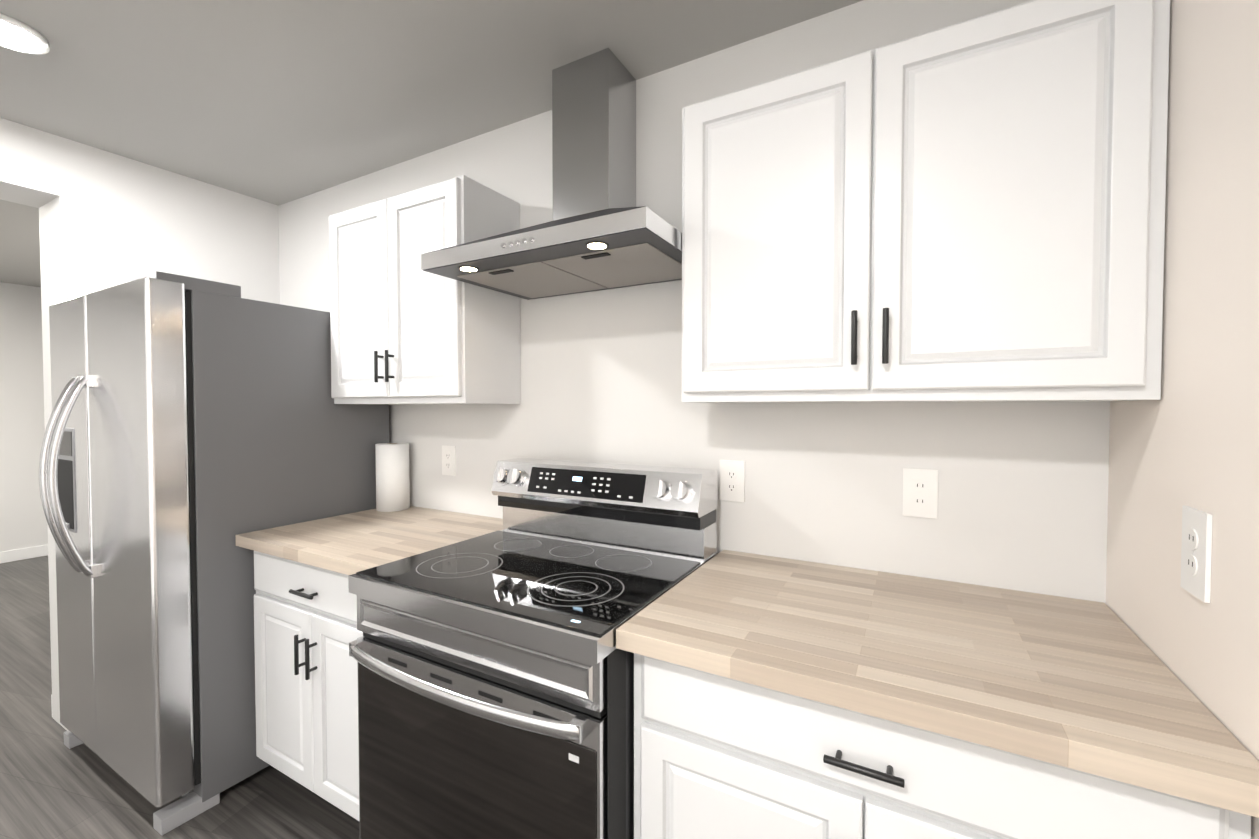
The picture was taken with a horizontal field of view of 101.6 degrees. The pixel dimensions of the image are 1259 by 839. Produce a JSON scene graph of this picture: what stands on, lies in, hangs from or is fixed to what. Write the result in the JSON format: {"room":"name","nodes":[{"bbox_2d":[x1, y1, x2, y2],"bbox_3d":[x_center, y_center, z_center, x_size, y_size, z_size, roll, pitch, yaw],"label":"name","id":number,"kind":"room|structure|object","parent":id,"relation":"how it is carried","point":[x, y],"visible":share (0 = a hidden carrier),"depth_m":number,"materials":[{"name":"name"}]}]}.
{"room":"kitchen","nodes":[
{"label":"kitchen","id":0,"kind":"room"},
{"bbox_2d":[0,282,47,551],"bbox_3d":[-6.189,0.058,3.234,0.120,2.436,3.400,1,2,29],"label":"wall","id":1,"kind":"structure","parent":0,"point":[23,522],"depth_m":4.55,"materials":[{"name":"white paint"}]},
{"bbox_2d":[0,545,46,563],"bbox_3d":[-6.140,1.227,3.211,0.014,0.100,3.360,1,2,29],"label":"baseboard","id":2,"kind":"structure","parent":1,"relation":"attached to","point":[23,553],"depth_m":4.56,"materials":[{"name":"white wood"}]},
{"bbox_2d":[0,118,279,730],"bbox_3d":[-2.828,0.102,1.368,0.265,2.436,3.400,1,2,29],"label":"wall","id":3,"kind":"structure","parent":0,"point":[107,219],"depth_m":2.21,"materials":[{"name":"white paint"}]},
{"bbox_2d":[0,556,359,838],"bbox_3d":[-2.946,1.349,1.463,7.540,0.060,3.640,1,2,29],"label":"floor","id":4,"kind":"structure","parent":0,"point":[52,786],"depth_m":1.83,"materials":[{"name":"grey wood"}]},
{"bbox_2d":[39,271,388,834],"bbox_3d":[-1.705,0.414,2.125,0.915,1.777,0.939,1,2,29],"label":"refrigerator","id":5,"kind":"object","parent":4,"relation":"on","point":[195,427],"visible":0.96,"depth_m":1.75,"materials":[{"name":"grey metal"}]},
{"bbox_2d":[254,551,362,820],"bbox_3d":[-0.869,0.871,1.877,0.750,0.875,0.637,1,2,29],"label":"base cabinet","id":6,"kind":"object","parent":4,"relation":"on","point":[306,631],"visible":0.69,"depth_m":1.63,"materials":[{"name":"white wood"}]},
{"bbox_2d":[236,506,502,574],"bbox_3d":[-0.871,0.414,1.865,0.756,0.038,0.640,1,2,29],"label":"countertop","id":7,"kind":"structure","parent":6,"relation":"on","point":[350,543],"depth_m":1.75,"materials":[{"name":"beige wood"}]},
{"bbox_2d":[375,443,409,511],"bbox_3d":[-1.021,0.245,2.215,0.132,0.282,0.132,1,2,29],"label":"paper towel roll","id":8,"kind":"object","parent":7,"relation":"on","point":[392,480],"visible":0.96,"depth_m":2.16,"materials":[{"name":"white paper"}]},
{"bbox_2d":[348,458,717,838],"bbox_3d":[-0.246,0.737,1.423,0.766,1.165,0.733,1,2,29],"label":"range","id":9,"kind":"object","parent":4,"relation":"on","point":[495,684],"visible":0.96,"depth_m":1.21,"materials":[{"name":"silver"}]},
{"bbox_2d":[634,653,1250,838],"bbox_3d":[0.525,0.889,1.103,0.887,0.875,0.637,1,2,29],"label":"base cabinet","id":10,"kind":"object","parent":4,"relation":"on","point":[718,757],"visible":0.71,"depth_m":0.87,"materials":[{"name":"white wood"}]},
{"bbox_2d":[616,550,1258,817],"bbox_3d":[0.520,0.432,1.085,0.890,0.038,0.653,1,2,29],"label":"countertop","id":11,"kind":"structure","parent":10,"relation":"on","point":[1101,689],"depth_m":0.89,"materials":[{"name":"beige wood"}]},
{"bbox_2d":[0,0,862,286],"bbox_3d":[-2.946,-1.157,1.403,7.540,0.080,3.640,1,2,29],"label":"ceiling","id":12,"kind":"structure","parent":0,"point":[278,102],"depth_m":1.66,"materials":[{"name":"grey paint"}]},
{"bbox_2d":[0,13,48,54],"bbox_3d":[-1.788,-1.108,1.471,0.168,0.018,0.168,1,2,29],"label":"recessed light","id":13,"kind":"object","parent":12,"relation":"in","point":[17,35],"visible":0.98,"depth_m":1.48,"materials":[{"name":"white plastic"}]},
{"bbox_2d":[278,0,1109,603],"bbox_3d":[-2.091,0.064,2.971,7.540,2.436,0.120,1,2,29],"label":"wall","id":14,"kind":"structure","parent":0,"point":[1022,496],"depth_m":1.54,"materials":[{"name":"white paint"}]},
{"bbox_2d":[329,175,520,403],"bbox_3d":[-0.821,-0.441,1.993,0.740,0.760,0.332,1,2,29],"label":"upper cabinet","id":15,"kind":"object","parent":14,"relation":"attached to","point":[405,328],"visible":1,"depth_m":1.84,"materials":[{"name":"white wood"}]},
{"bbox_2d":[442,445,455,475],"bbox_3d":[-0.761,0.173,2.161,0.078,0.124,0.009,1,2,29],"label":"electrical outlet","id":16,"kind":"object","parent":14,"relation":"attached to","point":[448,460],"visible":1,"depth_m":2.16,"materials":[{"name":"white plastic"}]},
{"bbox_2d":[421,48,681,299],"bbox_3d":[-0.175,-0.777,1.541,0.750,0.683,0.482,1,2,29],"label":"range hood","id":17,"kind":"object","parent":14,"relation":"attached to","point":[601,231],"visible":0.96,"depth_m":1.56,"materials":[{"name":"silver metal"}]},
{"bbox_2d":[719,460,744,501],"bbox_3d":[0.312,0.187,1.565,0.078,0.124,0.009,1,2,29],"label":"electrical outlet","id":18,"kind":"object","parent":14,"relation":"attached to","point":[732,481],"visible":1,"depth_m":1.56,"materials":[{"name":"white plastic"}]},
{"bbox_2d":[903,468,937,518],"bbox_3d":[0.748,0.190,1.323,0.078,0.124,0.010,1,2,29],"label":"outlet","id":19,"kind":"object","parent":14,"relation":"attached to","point":[920,492],"visible":1,"depth_m":1.32,"materials":[{"name":"white plastic"}]},
{"bbox_2d":[682,0,1169,402],"bbox_3d":[0.588,-0.422,1.211,0.911,0.760,0.332,1,2,29],"label":"upper cabinet","id":20,"kind":"object","parent":14,"relation":"attached to","point":[971,210],"visible":1,"depth_m":1.04,"materials":[{"name":"white wood"}]},
{"bbox_2d":[1106,0,1258,838],"bbox_3d":[0.298,0.144,-0.367,0.120,2.436,3.400,1,2,29],"label":"wall","id":21,"kind":"structure","parent":0,"point":[1190,437],"depth_m":0.77,"materials":[{"name":"white paint"}]},
{"bbox_2d":[1180,505,1212,602],"bbox_3d":[0.862,0.202,0.783,0.009,0.130,0.078,1,2,29],"label":"outlet","id":22,"kind":"object","parent":21,"relation":"attached to","point":[1196,551],"visible":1,"depth_m":0.77,"materials":[{"name":"white plastic"}]}
]}

